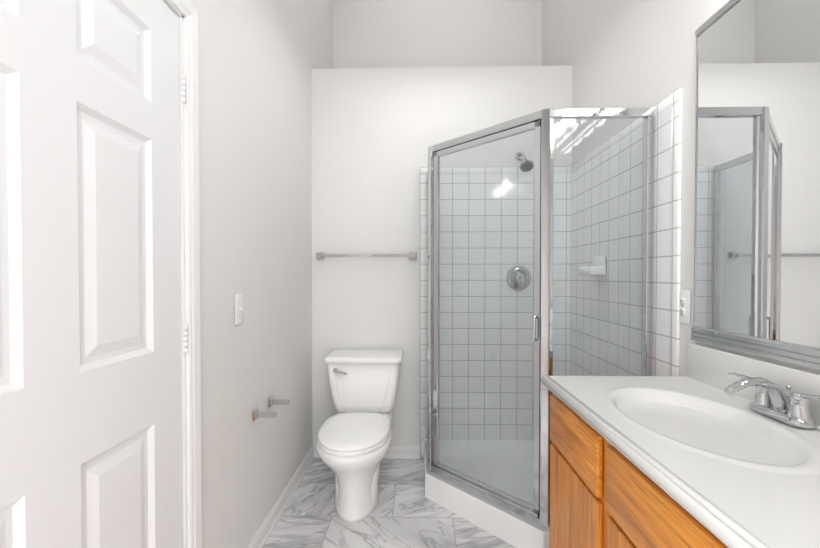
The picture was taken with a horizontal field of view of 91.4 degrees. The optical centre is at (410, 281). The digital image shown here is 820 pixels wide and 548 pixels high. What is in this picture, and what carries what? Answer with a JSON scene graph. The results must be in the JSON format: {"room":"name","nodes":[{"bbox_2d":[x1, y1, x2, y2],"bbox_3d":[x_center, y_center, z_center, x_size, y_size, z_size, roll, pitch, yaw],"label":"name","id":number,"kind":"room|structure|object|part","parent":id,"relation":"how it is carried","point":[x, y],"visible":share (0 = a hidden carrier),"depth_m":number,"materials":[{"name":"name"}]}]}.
{"room":"bathroom","nodes":[
{"label":"bathroom","id":0,"kind":"room"},
{"bbox_2d":[190,0,332,547],"bbox_3d":[-0.758,-0.700,1.232,0.100,3.850,4.350,0,1,1],"label":"wall","id":1,"kind":"structure","parent":0,"point":[259,60],"depth_m":1.79,"materials":[{"name":"paint"}]},
{"bbox_2d":[0,0,187,547],"bbox_3d":[-0.734,0.205,0.821,0.052,2.028,0.882,0,1,1],"label":"door","id":2,"kind":"structure","parent":1,"relation":"in","point":[90,364],"depth_m":0.91,"materials":[{"name":"white wood"}]},
{"bbox_3d":[-0.705,0.177,1.255,0.014,1.645,0.013,0,1,1],"label":"door hinges","id":3,"kind":"part","parent":2,"relation":"part of","materials":[{"name":"white metal"}]},
{"bbox_2d":[163,0,202,547],"bbox_3d":[-0.760,0.175,0.813,0.118,2.112,1.026,0,1,1],"label":"door frame","id":4,"kind":"structure","parent":1,"relation":"attached to","point":[186,12],"depth_m":1.27,"materials":[{"name":"white wood"}]},
{"bbox_2d":[234,293,243,325],"bbox_3d":[-0.689,0.112,1.624,0.020,0.126,0.076,0,1,1],"label":"light switch","id":5,"kind":"object","parent":1,"relation":"attached to","point":[238,311],"visible":1,"depth_m":1.61,"materials":[{"name":"white plastic"}]},
{"bbox_2d":[253,396,289,420],"bbox_3d":[-0.642,0.591,1.875,0.100,0.048,0.225,0,1,1],"label":"toilet paper holder","id":6,"kind":"object","parent":1,"relation":"attached to","point":[257,413],"visible":0.94,"depth_m":1.79,"materials":[{"name":"silver metal"}]},
{"bbox_2d":[247,445,314,547],"bbox_3d":[-0.679,1.171,2.048,0.018,0.085,1.407,0,1,1],"label":"baseboard","id":7,"kind":"structure","parent":1,"relation":"attached to","point":[263,533],"depth_m":2.10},
{"bbox_2d":[263,458,515,547],"bbox_3d":[0.169,1.275,1.238,1.955,0.100,4.550,0,1,1],"label":"floor","id":8,"kind":"structure","parent":0,"point":[405,513],"depth_m":2.03,"materials":[{"name":"stone"}]},
{"bbox_2d":[316,349,402,521],"bbox_3d":[-0.293,0.837,2.291,0.474,0.750,0.841,0,1,1],"label":"toilet","id":9,"kind":"object","parent":8,"relation":"on","point":[353,440],"visible":1,"depth_m":2.17,"materials":[{"name":"white ceramic"}]},
{"bbox_3d":[-0.297,0.793,2.136,0.380,0.047,0.533,0,1,1],"label":"seat","id":10,"kind":"part","parent":9,"relation":"part of","materials":[{"name":"white ceramic"}]},
{"bbox_3d":[-0.287,0.635,2.550,0.474,0.353,0.316,0,1,1],"label":"tank","id":11,"kind":"part","parent":9,"relation":"part of","materials":[{"name":"white ceramic"}]},
{"bbox_2d":[424,108,653,547],"bbox_3d":[0.570,0.173,2.213,0.976,2.076,0.987,0,1,1],"label":"shower","id":12,"kind":"object","parent":8,"relation":"on","point":[500,488],"visible":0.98,"depth_m":1.86,"materials":[{"name":"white glass"}]},
{"bbox_2d":[547,387,724,547],"bbox_3d":[0.766,0.813,0.826,0.536,0.836,1.330,0,1,1],"label":"bathroom vanity","id":13,"kind":"object","parent":8,"relation":"on","point":[598,499],"depth_m":1.08,"materials":[{"name":"brown wood"}]},
{"bbox_2d":[541,375,819,547],"bbox_3d":[0.758,0.379,0.819,0.551,0.032,1.355,0,1,1],"label":"countertop","id":14,"kind":"structure","parent":13,"relation":"on","point":[748,472],"depth_m":0.90,"materials":[{"name":"white stone"}]},
{"bbox_2d":[723,373,819,428],"bbox_3d":[0.915,0.303,1.050,0.175,0.105,0.280,0,1,1],"label":"faucet","id":15,"kind":"object","parent":14,"relation":"on","point":[770,408],"depth_m":1.04,"materials":[{"name":"silver metal"}]},
{"bbox_2d":[333,0,541,68],"bbox_3d":[0.223,-2.054,3.416,1.955,1.203,0.100,0,1,1],"label":"wall","id":16,"kind":"structure","parent":0,"point":[420,33],"depth_m":3.37,"materials":[{"name":"paint"}]},
{"bbox_2d":[311,66,572,457],"bbox_3d":[0.206,-0.120,2.763,1.955,2.647,0.100,0,1,1],"label":"wall","id":17,"kind":"structure","parent":0,"point":[377,133],"depth_m":2.72,"materials":[{"name":"paint"}]},
{"bbox_2d":[313,444,419,458],"bbox_3d":[-0.303,1.161,2.733,0.737,0.085,0.018,0,1,1],"label":"baseboard","id":18,"kind":"structure","parent":17,"relation":"attached to","point":[403,452],"depth_m":2.72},
{"bbox_2d":[316,252,416,259],"bbox_3d":[-0.299,-0.172,2.684,0.680,0.052,0.078,0,1,1],"label":"towel rail","id":19,"kind":"object","parent":17,"relation":"attached to","point":[322,255],"visible":1,"depth_m":2.65,"materials":[{"name":"silver metal"}]},
{"bbox_2d":[420,166,570,455],"bbox_3d":[0.574,0.206,2.702,1.016,1.957,0.012,0,1,1],"label":"tiled wall","id":20,"kind":"structure","parent":17,"relation":"attached to","point":[481,217],"depth_m":2.70,"materials":[{"name":"white tile"}]},
{"bbox_2d":[542,0,819,376],"bbox_3d":[1.095,-0.699,1.137,0.100,3.850,4.450,0,1,1],"label":"wall","id":21,"kind":"structure","parent":0,"point":[628,53],"depth_m":1.89,"materials":[{"name":"paint"}]},
{"bbox_2d":[570,87,681,375],"bbox_3d":[1.062,0.214,2.124,0.012,1.957,1.122,0,1,1],"label":"tiled wall","id":22,"kind":"structure","parent":21,"relation":"attached to","point":[667,179],"depth_m":1.93,"materials":[{"name":"white tile"}]},
{"bbox_2d":[679,290,690,323],"bbox_3d":[1.049,0.096,1.539,0.008,0.126,0.076,0,1,1],"label":"electrical outlet","id":23,"kind":"object","parent":21,"relation":"attached to","point":[684,306],"visible":1,"depth_m":1.52,"materials":[{"name":"white plastic"}]},
{"bbox_2d":[688,343,819,426],"bbox_3d":[1.024,0.301,0.811,0.020,0.128,1.357,0,1,1],"label":"backsplash","id":24,"kind":"structure","parent":21,"relation":"attached to","point":[793,391],"depth_m":1.10,"materials":[{"name":"white stone"}]},
{"bbox_2d":[691,0,819,369],"bbox_3d":[1.024,-0.341,0.802,0.024,1.129,1.333,0,1,1],"label":"mirror","id":25,"kind":"object","parent":21,"relation":"attached to","point":[757,222],"visible":0.92,"depth_m":1.19,"materials":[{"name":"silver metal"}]}
]}

